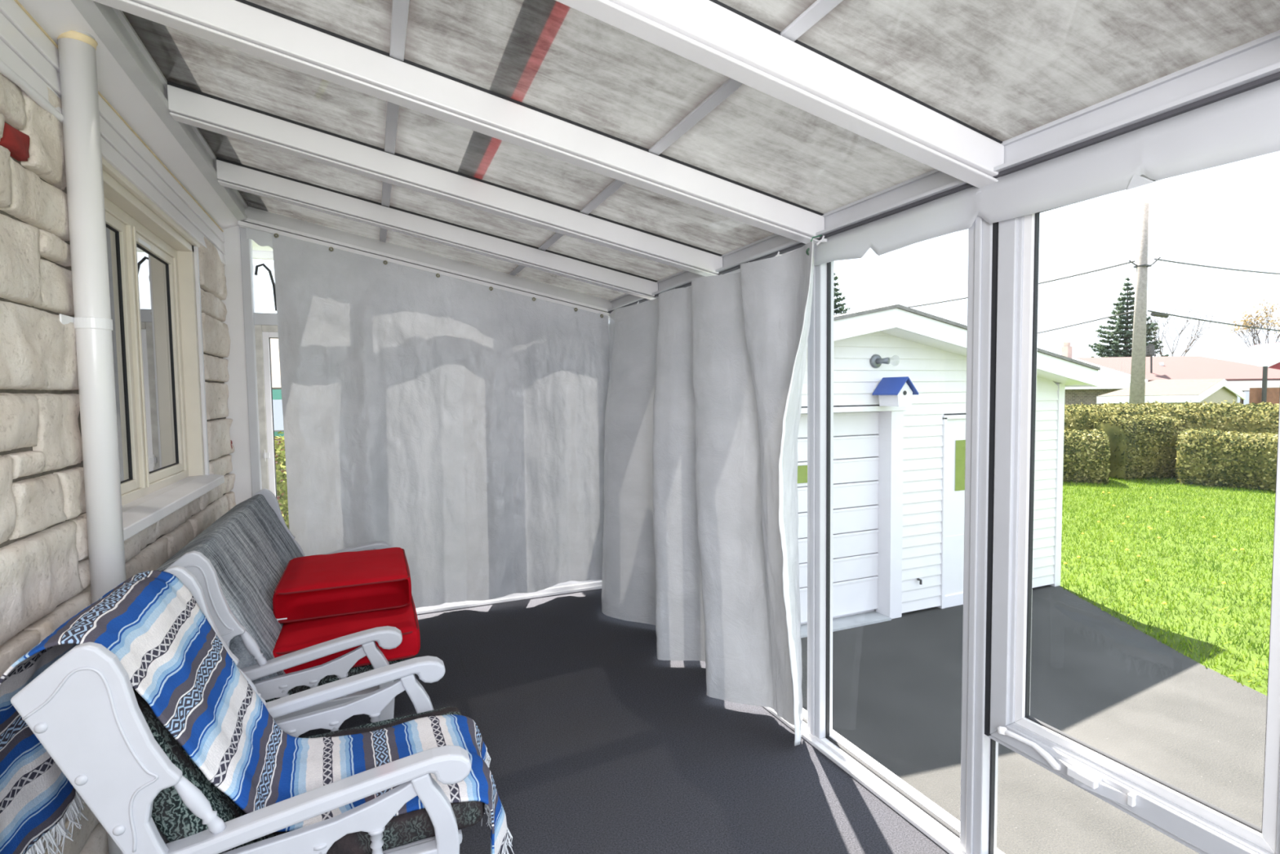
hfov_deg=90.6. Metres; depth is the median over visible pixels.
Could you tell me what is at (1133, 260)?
overhead wire
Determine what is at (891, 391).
birdhouse
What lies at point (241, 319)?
wall
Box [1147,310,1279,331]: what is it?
overhead wire
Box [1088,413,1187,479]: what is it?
hedge
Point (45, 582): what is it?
wall
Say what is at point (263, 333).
window
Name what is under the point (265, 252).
trim
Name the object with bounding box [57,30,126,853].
downspout
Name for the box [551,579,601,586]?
window
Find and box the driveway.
[800,584,1266,853]
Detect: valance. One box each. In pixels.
[245,226,272,248]
[813,79,1279,266]
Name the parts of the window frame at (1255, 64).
post, sill, head plate, post, mullion rail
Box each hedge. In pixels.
[1062,427,1110,484]
[1063,399,1279,433]
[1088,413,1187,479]
[1174,427,1277,491]
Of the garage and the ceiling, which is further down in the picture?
the garage
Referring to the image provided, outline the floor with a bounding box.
[297,588,948,853]
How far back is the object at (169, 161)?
2.20 m
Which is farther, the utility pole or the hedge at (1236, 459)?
the utility pole
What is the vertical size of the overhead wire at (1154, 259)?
0.211 m
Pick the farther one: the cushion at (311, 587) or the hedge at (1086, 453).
the hedge at (1086, 453)
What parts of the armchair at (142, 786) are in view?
wing panel, panel, wing panel, armrest, rail, rail, armrest, seat rail, leg, leg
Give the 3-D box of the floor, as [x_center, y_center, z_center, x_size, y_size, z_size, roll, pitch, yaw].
[-0.380,1.740,2.190,2.690,0.702,5.270,-2,3,-23]
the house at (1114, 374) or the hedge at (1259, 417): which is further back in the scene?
the house at (1114, 374)
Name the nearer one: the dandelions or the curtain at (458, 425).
the curtain at (458, 425)
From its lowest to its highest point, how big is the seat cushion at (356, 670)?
0.107 m
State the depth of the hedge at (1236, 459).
13.62 m
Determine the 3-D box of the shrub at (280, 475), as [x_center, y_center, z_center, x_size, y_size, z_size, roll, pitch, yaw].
[-3.369,0.978,6.121,1.551,1.893,1.669,-2,3,-23]
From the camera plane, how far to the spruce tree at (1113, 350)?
56.19 m
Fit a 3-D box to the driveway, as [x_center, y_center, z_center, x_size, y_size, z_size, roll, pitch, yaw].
[-1.950,2.944,-11.452,27.300,0.200,30.200,-2,3,-23]
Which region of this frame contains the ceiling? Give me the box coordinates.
[91,0,1279,299]
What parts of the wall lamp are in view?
mount plate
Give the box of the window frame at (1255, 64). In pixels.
[607,29,1279,853]
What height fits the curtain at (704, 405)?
2.092 m
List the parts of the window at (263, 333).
sash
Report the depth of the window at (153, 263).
2.84 m
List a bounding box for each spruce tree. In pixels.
[833,273,850,315]
[1088,277,1168,357]
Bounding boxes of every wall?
[0,72,235,853]
[220,206,612,613]
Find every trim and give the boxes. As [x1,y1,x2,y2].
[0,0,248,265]
[252,240,273,259]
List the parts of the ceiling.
roof pane, roof pane, roof pane, roof pane, roof pane, roof pane, roof pane, roof pane, roof pane, roof pane, roof pane, roof pane, roof pane, roof pane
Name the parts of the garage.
door casing, door frame, kick panel, door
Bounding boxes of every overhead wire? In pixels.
[908,260,1134,307]
[1037,311,1134,333]
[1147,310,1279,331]
[1154,258,1279,274]
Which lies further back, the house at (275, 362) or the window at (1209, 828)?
the house at (275, 362)
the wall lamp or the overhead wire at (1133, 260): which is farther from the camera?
the overhead wire at (1133, 260)
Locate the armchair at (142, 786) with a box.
[10,565,484,853]
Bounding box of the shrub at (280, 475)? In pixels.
[274,431,288,528]
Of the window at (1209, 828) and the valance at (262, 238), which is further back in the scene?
the valance at (262, 238)
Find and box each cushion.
[72,644,244,853]
[232,706,484,853]
[265,658,404,702]
[272,546,411,623]
[272,594,420,673]
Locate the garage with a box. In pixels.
[797,303,1100,638]
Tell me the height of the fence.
3.150 m
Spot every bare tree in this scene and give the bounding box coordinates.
[1130,303,1225,356]
[1222,299,1279,347]
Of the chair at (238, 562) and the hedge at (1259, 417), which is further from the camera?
the hedge at (1259, 417)
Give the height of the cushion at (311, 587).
0.168 m
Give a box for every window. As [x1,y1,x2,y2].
[102,157,224,540]
[254,324,278,499]
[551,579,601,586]
[990,174,1279,853]
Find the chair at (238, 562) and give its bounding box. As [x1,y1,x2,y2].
[155,488,404,721]
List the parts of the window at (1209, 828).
crank knob, crank handle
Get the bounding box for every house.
[270,337,288,524]
[1061,342,1279,408]
[1220,342,1279,369]
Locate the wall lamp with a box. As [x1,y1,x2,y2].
[870,354,899,368]
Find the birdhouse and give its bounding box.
[872,376,918,406]
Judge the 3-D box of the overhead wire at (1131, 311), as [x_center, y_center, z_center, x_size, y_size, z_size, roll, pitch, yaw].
[12.340,-3.255,25.859,12.351,1.793,0.041,2,4,42]
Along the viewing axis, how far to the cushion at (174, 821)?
1.39 m
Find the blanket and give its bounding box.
[0,569,514,853]
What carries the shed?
on the lawn at (1181, 607)
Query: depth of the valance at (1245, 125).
1.57 m
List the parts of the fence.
post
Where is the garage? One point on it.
(899, 472)
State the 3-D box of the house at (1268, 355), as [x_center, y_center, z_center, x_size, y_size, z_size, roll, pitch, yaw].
[53.733,-4.325,52.298,15.361,6.026,9.234,-1,3,0]
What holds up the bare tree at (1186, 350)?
on the lawn at (1181, 607)
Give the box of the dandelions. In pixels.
[1063,491,1244,604]
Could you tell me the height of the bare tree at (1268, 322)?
10.783 m
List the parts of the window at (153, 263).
glass pane, sash, frame, glass pane, sash, jamb trim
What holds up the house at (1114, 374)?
on the lawn at (1181, 607)
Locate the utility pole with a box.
[1128,202,1160,404]
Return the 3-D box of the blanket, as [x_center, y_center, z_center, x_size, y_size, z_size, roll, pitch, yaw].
[-0.922,0.838,1.690,1.092,0.888,0.565,-2,3,-23]
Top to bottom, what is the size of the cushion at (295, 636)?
0.148 m
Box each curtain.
[271,232,608,608]
[601,235,826,746]
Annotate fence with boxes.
[1248,366,1279,405]
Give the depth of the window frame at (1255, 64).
1.97 m
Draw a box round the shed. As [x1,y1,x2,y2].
[1096,378,1245,406]
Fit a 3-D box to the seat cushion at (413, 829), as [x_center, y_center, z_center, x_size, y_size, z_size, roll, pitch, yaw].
[-0.783,1.000,1.782,0.608,0.107,0.558,-2,3,-23]
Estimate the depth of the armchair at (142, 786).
1.41 m
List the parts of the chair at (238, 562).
wing panel, wing panel, rail, armrest, seat rail, armrest, leg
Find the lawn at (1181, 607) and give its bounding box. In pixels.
[1058,476,1275,695]
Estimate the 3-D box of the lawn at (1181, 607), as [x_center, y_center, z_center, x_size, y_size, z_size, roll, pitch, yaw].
[12.584,0.979,21.702,120.000,0.200,90.000,-2,3,-23]
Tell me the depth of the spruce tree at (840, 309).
52.12 m
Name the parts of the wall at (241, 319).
filler panel, post, transom rail, sill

